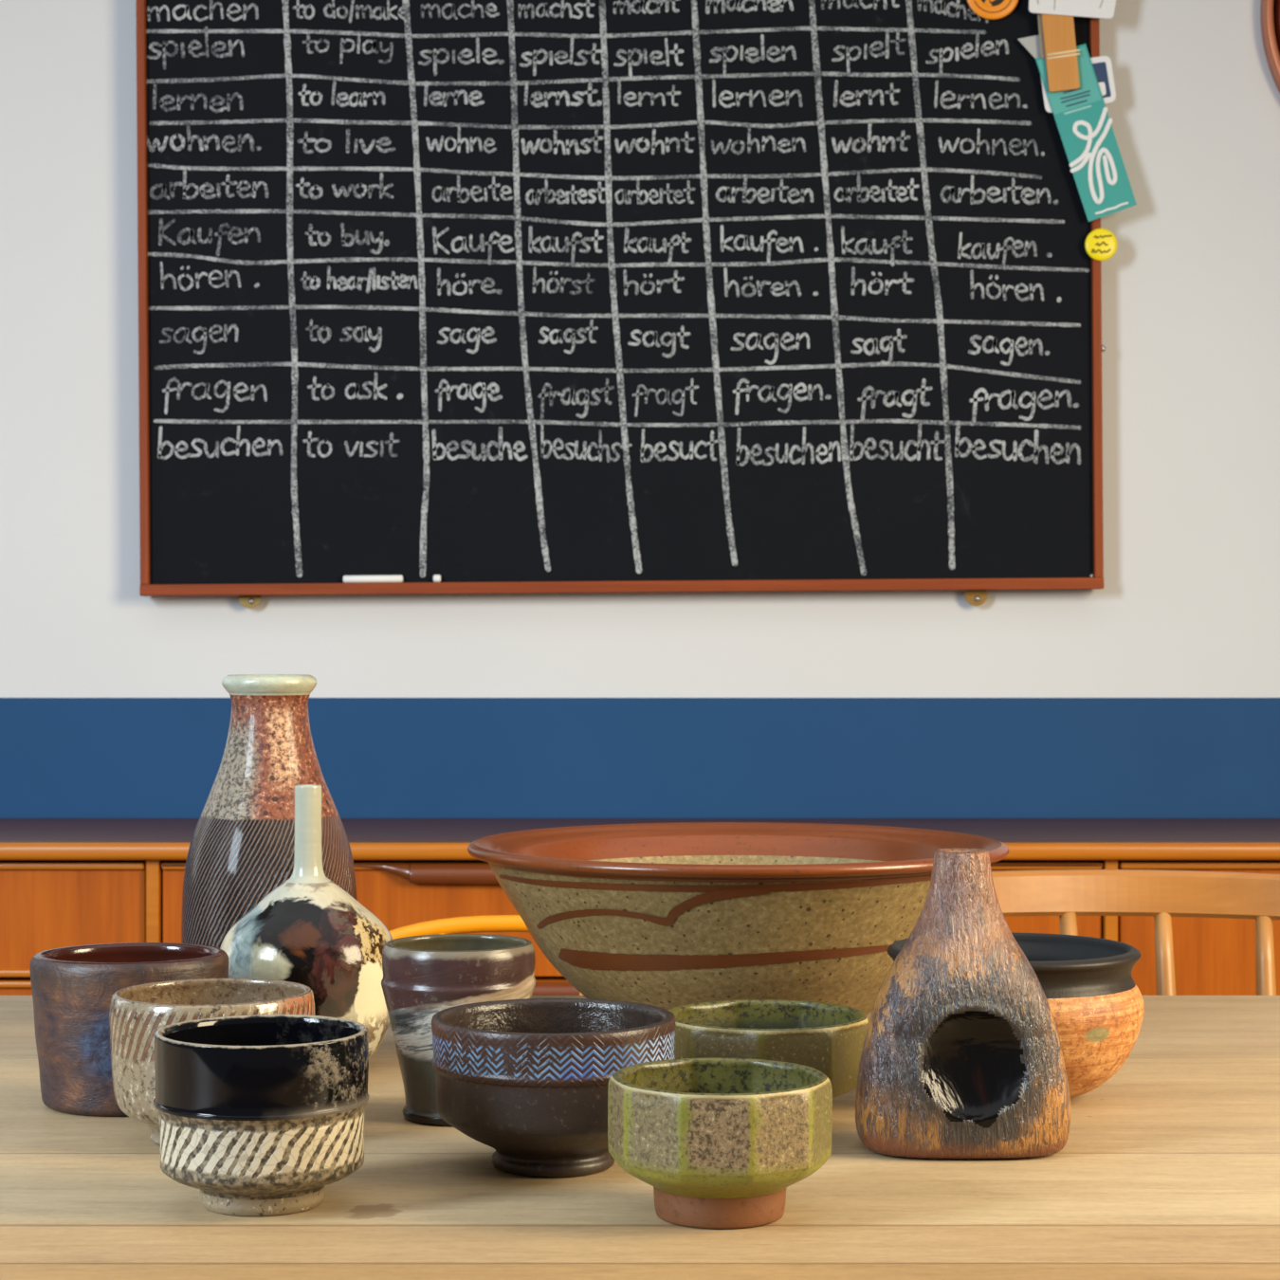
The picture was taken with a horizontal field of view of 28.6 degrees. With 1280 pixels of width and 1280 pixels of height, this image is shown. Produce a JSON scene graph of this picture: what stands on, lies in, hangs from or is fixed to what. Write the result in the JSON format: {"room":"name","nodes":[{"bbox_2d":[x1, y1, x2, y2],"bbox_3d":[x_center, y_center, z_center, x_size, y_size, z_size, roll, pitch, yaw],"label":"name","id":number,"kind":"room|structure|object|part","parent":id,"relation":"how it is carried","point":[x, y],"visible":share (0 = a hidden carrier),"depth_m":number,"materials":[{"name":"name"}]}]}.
{"room":"dining room","nodes":[
{"label":"dining room","id":0,"kind":"room"},
{"bbox_2d":[0,0,1279,697],"bbox_3d":[0.150,-0.334,3.750,4.500,2.700,0.120,0,0,0],"label":"wall","id":1,"kind":"structure","parent":0,"point":[1188,604],"depth_m":3.69,"materials":[{"name":"white paint"}]},
{"bbox_2d":[135,0,1106,608],"bbox_3d":[-0.028,-0.580,3.657,1.410,1.068,0.036,0,0,0],"label":"blackboard","id":2,"kind":"object","parent":1,"relation":"attached to","point":[481,296],"visible":1,"depth_m":3.65,"materials":[{"name":"paint"}]},
{"bbox_3d":[-0.570,-0.063,3.671,0.033,0.033,0.003,0,0,0],"label":"mirror plate","id":3,"kind":"part","parent":2,"relation":"part of","materials":[{"name":"gold metal"}]},
{"bbox_2d":[343,574,402,583],"bbox_3d":[-0.388,-0.088,3.647,0.087,0.012,0.011,0,0,0],"label":"stick","id":4,"kind":"object","parent":2,"relation":"on","point":[392,578],"visible":1,"depth_m":3.64,"materials":[{"name":"white"}]},
{"bbox_2d":[433,574,440,582],"bbox_3d":[-0.295,-0.089,3.647,0.011,0.011,0.011,0,0,0],"label":"stick","id":5,"kind":"object","parent":2,"relation":"on","point":[436,577],"visible":1,"depth_m":3.64,"materials":[{"name":"white"}]},
{"bbox_3d":[-0.026,-0.077,3.657,1.397,0.027,0.036,0,0,0],"label":"frame rail","id":6,"kind":"part","parent":2,"relation":"part of","materials":[{"name":"brown wood"}]},
{"bbox_3d":[0.491,-0.066,3.671,0.033,0.033,0.003,0,0,0],"label":"mirror plate","id":7,"kind":"part","parent":2,"relation":"part of","materials":[{"name":"gold metal"}]},
{"bbox_2d":[967,0,1018,19],"bbox_3d":[0.512,-0.940,3.645,0.078,0.078,0.005,0,0,0],"label":"badge","id":8,"kind":"object","parent":2,"relation":"attached to","point":[992,9],"visible":1,"depth_m":3.64,"materials":[{"name":"orange plastic"}]},
{"bbox_2d":[974,0,1011,13],"bbox_3d":[0.512,-0.919,3.643,0.054,0.019,0.001,0,0,0],"label":"print","id":9,"kind":"object","parent":8,"relation":"attached to","point":[1011,0],"depth_m":3.64},
{"bbox_2d":[1017,35,1041,58],"bbox_3d":[0.566,-0.853,3.642,0.037,0.050,0.001,0,0,0],"label":"paper corner","id":10,"kind":"object","parent":2,"relation":"attached to","point":[1032,44],"visible":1,"depth_m":3.64,"materials":[{"name":"white paper"}]},
{"bbox_2d":[1037,13,1079,92],"bbox_3d":[0.605,-0.852,3.630,0.061,0.121,0.011,0,0,0],"label":"peg","id":11,"kind":"object","parent":2,"relation":"attached to","point":[1057,43],"visible":1,"depth_m":3.63,"materials":[{"name":"brown wood"}]},
{"bbox_3d":[0.601,-0.876,3.634,0.053,0.071,0.002,0,0,0],"label":"leg","id":12,"kind":"part","parent":11,"relation":"part of","materials":[{"name":"brown wood"}]},
{"bbox_2d":[1035,43,1136,221],"bbox_3d":[0.645,-0.734,3.635,0.147,0.258,0.002,0,0,0],"label":"card","id":13,"kind":"object","parent":11,"relation":"hanging from","point":[1083,120],"visible":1,"depth_m":3.63,"materials":[{"name":"teal paper"}]},
{"bbox_2d":[1060,87,1090,107],"bbox_3d":[0.630,-0.785,3.635,0.043,0.028,0.001,0,0,0],"label":"print","id":14,"kind":"object","parent":13,"relation":"on","point":[1080,97],"depth_m":3.64},
{"bbox_2d":[1063,105,1091,114],"bbox_3d":[0.633,-0.767,3.635,0.040,0.014,0.001,0,0,0],"label":"print","id":15,"kind":"object","parent":13,"relation":"attached to","point":[1088,106],"depth_m":3.63},
{"bbox_2d":[1095,201,1128,214],"bbox_3d":[0.682,-0.625,3.635,0.048,0.018,0.001,0,0,0],"label":"print","id":16,"kind":"object","parent":13,"relation":"attached to","point":[1125,203],"depth_m":3.63},
{"bbox_2d":[1028,0,1115,18],"bbox_3d":[0.626,-0.932,3.624,0.131,0.073,0.004,0,0,0],"label":"card","id":17,"kind":"object","parent":2,"relation":"attached to","point":[1090,9],"visible":1,"depth_m":3.62,"materials":[{"name":"paper"}]},
{"bbox_2d":[1037,0,1103,9],"bbox_3d":[0.621,-0.936,3.622,0.102,0.057,0.001,0,0,0],"label":"print","id":18,"kind":"object","parent":17,"relation":"attached to","point":[1041,4],"depth_m":3.62,"materials":[{"name":"grey paper"}]},
{"bbox_2d":[1040,55,1115,112],"bbox_3d":[0.634,-0.805,3.638,0.110,0.082,0.002,0,0,0],"label":"sticker","id":19,"kind":"object","parent":2,"relation":"attached to","point":[1102,65],"visible":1,"depth_m":3.64,"materials":[{"name":"white paper"}]},
{"bbox_2d":[1092,61,1111,97],"bbox_3d":[0.636,-0.805,3.638,0.093,0.064,0.001,0,0,0],"label":"print","id":20,"kind":"object","parent":19,"relation":"attached to","point":[1102,69],"depth_m":3.64},
{"bbox_2d":[1084,228,1117,260],"bbox_3d":[0.668,-0.573,3.639,0.047,0.047,0.006,0,0,0],"label":"badge","id":21,"kind":"object","parent":2,"relation":"attached to","point":[1101,244],"visible":1,"depth_m":3.64,"materials":[{"name":"yellow plastic"}]},
{"bbox_2d":[0,697,1279,818],"bbox_3d":[0.150,0.500,3.687,4.500,0.831,0.006,0,0,0],"label":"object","id":22,"kind":"structure","parent":1,"relation":"attached to","point":[61,758],"depth_m":3.68,"materials":[{"name":"blue paint"}]},
{"bbox_2d":[1260,0,1279,92],"bbox_3d":[1.164,-0.918,3.671,0.508,0.508,0.033,0,0,0],"label":"dish","id":23,"kind":"object","parent":1,"relation":"attached to","point":[1270,11],"visible":1,"depth_m":3.66,"materials":[{"name":"orange ceramic"}]},
{"bbox_2d":[1274,0,1279,52],"bbox_3d":[1.164,-0.918,3.679,0.470,0.470,0.009,0,0,0],"label":"mirror","id":24,"kind":"object","parent":23,"relation":"on","point":[1276,2],"depth_m":3.67,"materials":[{"name":"metal"}]},
{"bbox_3d":[0.150,1.041,0.245,4.500,0.050,6.890,0,0,0],"label":"floor","id":25,"kind":"structure","parent":0,"visible":0},
{"bbox_2d":[389,914,583,995],"bbox_3d":[-0.111,0.631,2.025,0.445,0.774,0.454,0,0,0],"label":"chair","id":26,"kind":"object","parent":25,"relation":"on","point":[486,923],"visible":0.15,"depth_m":2.22,"materials":[{"name":"brown wood"}]},
{"bbox_2d":[0,995,1279,1279],"bbox_3d":[0.000,0.646,1.452,1.900,0.740,1.005,0,0,0],"label":"dining table","id":27,"kind":"object","parent":25,"relation":"on","point":[1168,1168],"visible":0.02,"depth_m":1.22,"materials":[{"name":"brown wood"}]},
{"bbox_2d":[29,942,228,1115],"bbox_3d":[-0.303,0.231,1.495,0.116,0.090,0.104,0,0,0],"label":"cup","id":28,"kind":"object","parent":27,"relation":"on","point":[73,988],"visible":0.6,"depth_m":1.45,"materials":[{"name":"brown ceramic"}]},
{"bbox_2d":[109,977,314,1145],"bbox_3d":[-0.236,0.235,1.390,0.112,0.082,0.113,0,0,0],"label":"bowl","id":29,"kind":"object","parent":27,"relation":"on","point":[137,1013],"visible":0.42,"depth_m":1.36,"materials":[{"name":"ceramic"}]},
{"bbox_2d":[153,1014,369,1216],"bbox_3d":[-0.185,0.233,1.230,0.104,0.085,0.104,0,0,7],"label":"bowl","id":30,"kind":"object","parent":27,"relation":"on","point":[258,1114],"visible":1,"depth_m":1.19,"materials":[{"name":"black ceramic"}]},
{"bbox_2d":[181,674,357,948],"bbox_3d":[-0.265,0.150,1.800,0.126,0.251,0.125,0,0,38],"label":"bottle","id":31,"kind":"object","parent":27,"relation":"on","point":[242,849],"visible":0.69,"depth_m":1.76,"materials":[{"name":"brown ceramic"}]},
{"bbox_2d":[219,784,393,1059],"bbox_3d":[-0.214,0.185,1.620,0.114,0.182,0.114,0,0,0],"label":"bud vase","id":32,"kind":"object","parent":27,"relation":"on","point":[308,930],"visible":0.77,"depth_m":1.58,"materials":[{"name":"ceramic"}]},
{"bbox_2d":[381,933,535,1126],"bbox_3d":[-0.105,0.225,1.455,0.090,0.101,0.089,0,0,-41],"label":"tumbler","id":33,"kind":"object","parent":27,"relation":"on","point":[424,976],"visible":0.66,"depth_m":1.42,"materials":[{"name":"ceramic"}]},
{"bbox_2d":[431,998,675,1177],"bbox_3d":[-0.045,0.236,1.318,0.131,0.079,0.132,0,0,0],"label":"bowl","id":34,"kind":"object","parent":27,"relation":"on","point":[526,1080],"visible":0.84,"depth_m":1.27,"materials":[{"name":"brown ceramic"}]},
{"bbox_2d":[607,1057,832,1228],"bbox_3d":[0.038,0.242,1.205,0.107,0.067,0.105,0,0,0],"label":"bowl","id":35,"kind":"object","parent":27,"relation":"on","point":[720,1142],"visible":1,"depth_m":1.17,"materials":[{"name":"ceramic"}]},
{"bbox_2d":[467,822,1008,1015],"bbox_3d":[0.068,0.209,1.770,0.379,0.134,0.380,0,0,-20],"label":"mixing bowl","id":36,"kind":"object","parent":27,"relation":"on","point":[667,916],"visible":0.73,"depth_m":1.64,"materials":[{"name":"ceramic"}]},
{"bbox_2d":[667,999,868,1097],"bbox_3d":[0.072,0.246,1.459,0.122,0.058,0.122,0,0,0],"label":"bowl","id":37,"kind":"object","parent":27,"relation":"on","point":[829,1038],"visible":0.41,"depth_m":1.42,"materials":[{"name":"ceramic"}]},
{"bbox_2d":[855,848,1071,1158],"bbox_3d":[0.175,0.195,1.363,0.116,0.162,0.075,0,0,0],"label":"burner","id":38,"kind":"object","parent":27,"relation":"on","point":[961,1056],"visible":1,"depth_m":1.33,"materials":[{"name":"brown ceramic"}]},
{"bbox_2d":[887,932,1144,1098],"bbox_3d":[0.226,0.230,1.520,0.156,0.090,0.154,0,0,-21],"label":"round pot","id":39,"kind":"object","parent":27,"relation":"on","point":[1096,1004],"visible":0.41,"depth_m":1.46,"materials":[{"name":"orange ceramic"}]},
{"bbox_2d":[0,818,1279,995],"bbox_3d":[-0.009,0.638,3.456,2.207,0.756,0.444,0,0,0],"label":"sideboard","id":40,"kind":"object","parent":25,"relation":"on","point":[64,882],"visible":0.16,"depth_m":3.27,"materials":[{"name":"brown wood"}]},
{"bbox_3d":[-0.866,0.518,3.276,0.446,0.150,0.020,0,0,0],"label":"drawer","id":41,"kind":"part","parent":40,"relation":"part of","materials":[{"name":"brown wood"}]},
{"bbox_3d":[-0.866,0.363,3.276,0.446,0.149,0.020,0,0,0],"label":"drawer","id":42,"kind":"part","parent":40,"relation":"part of","materials":[{"name":"brown wood"}]},
{"bbox_3d":[-0.632,0.549,3.274,0.017,0.534,0.036,0,0,0],"label":"post","id":43,"kind":"part","parent":40,"relation":"part of","materials":[{"name":"brown wood"}]},
{"bbox_3d":[-0.010,0.518,3.276,1.221,0.150,0.020,0,0,0],"label":"drawer","id":44,"kind":"part","parent":40,"relation":"part of","materials":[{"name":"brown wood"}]},
{"bbox_3d":[-0.010,0.457,3.255,1.221,0.028,0.026,0,0,0],"label":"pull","id":45,"kind":"part","parent":40,"relation":"part of","materials":[{"name":"brown wood"}]},
{"bbox_3d":[-0.010,0.363,3.276,1.221,0.149,0.020,0,0,0],"label":"drawer","id":46,"kind":"part","parent":40,"relation":"part of","materials":[{"name":"brown wood"}]},
{"bbox_3d":[-0.010,0.303,3.255,1.221,0.028,0.026,0,0,0],"label":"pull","id":47,"kind":"part","parent":40,"relation":"part of","materials":[{"name":"brown wood"}]},
{"bbox_3d":[0.611,0.549,3.274,0.017,0.534,0.036,0,0,0],"label":"post","id":48,"kind":"part","parent":40,"relation":"part of","materials":[{"name":"brown wood"}]},
{"bbox_3d":[0.847,0.547,3.276,0.448,0.518,0.020,0,0,0],"label":"door","id":49,"kind":"part","parent":40,"relation":"part of","materials":[{"name":"brown wood"}]},
{"bbox_2d":[991,869,1279,995],"bbox_3d":[0.469,0.611,2.032,0.400,0.814,0.468,0,0,0],"label":"dining chair","id":50,"kind":"object","parent":25,"relation":"on","point":[1067,894],"visible":0.41,"depth_m":2.24,"materials":[{"name":"brown wood"}]},
{"bbox_3d":[0.465,0.227,2.228,0.357,0.045,0.076,0,0,0],"label":"rail","id":51,"kind":"part","parent":50,"relation":"part of","materials":[{"name":"brown wood"}]}
]}

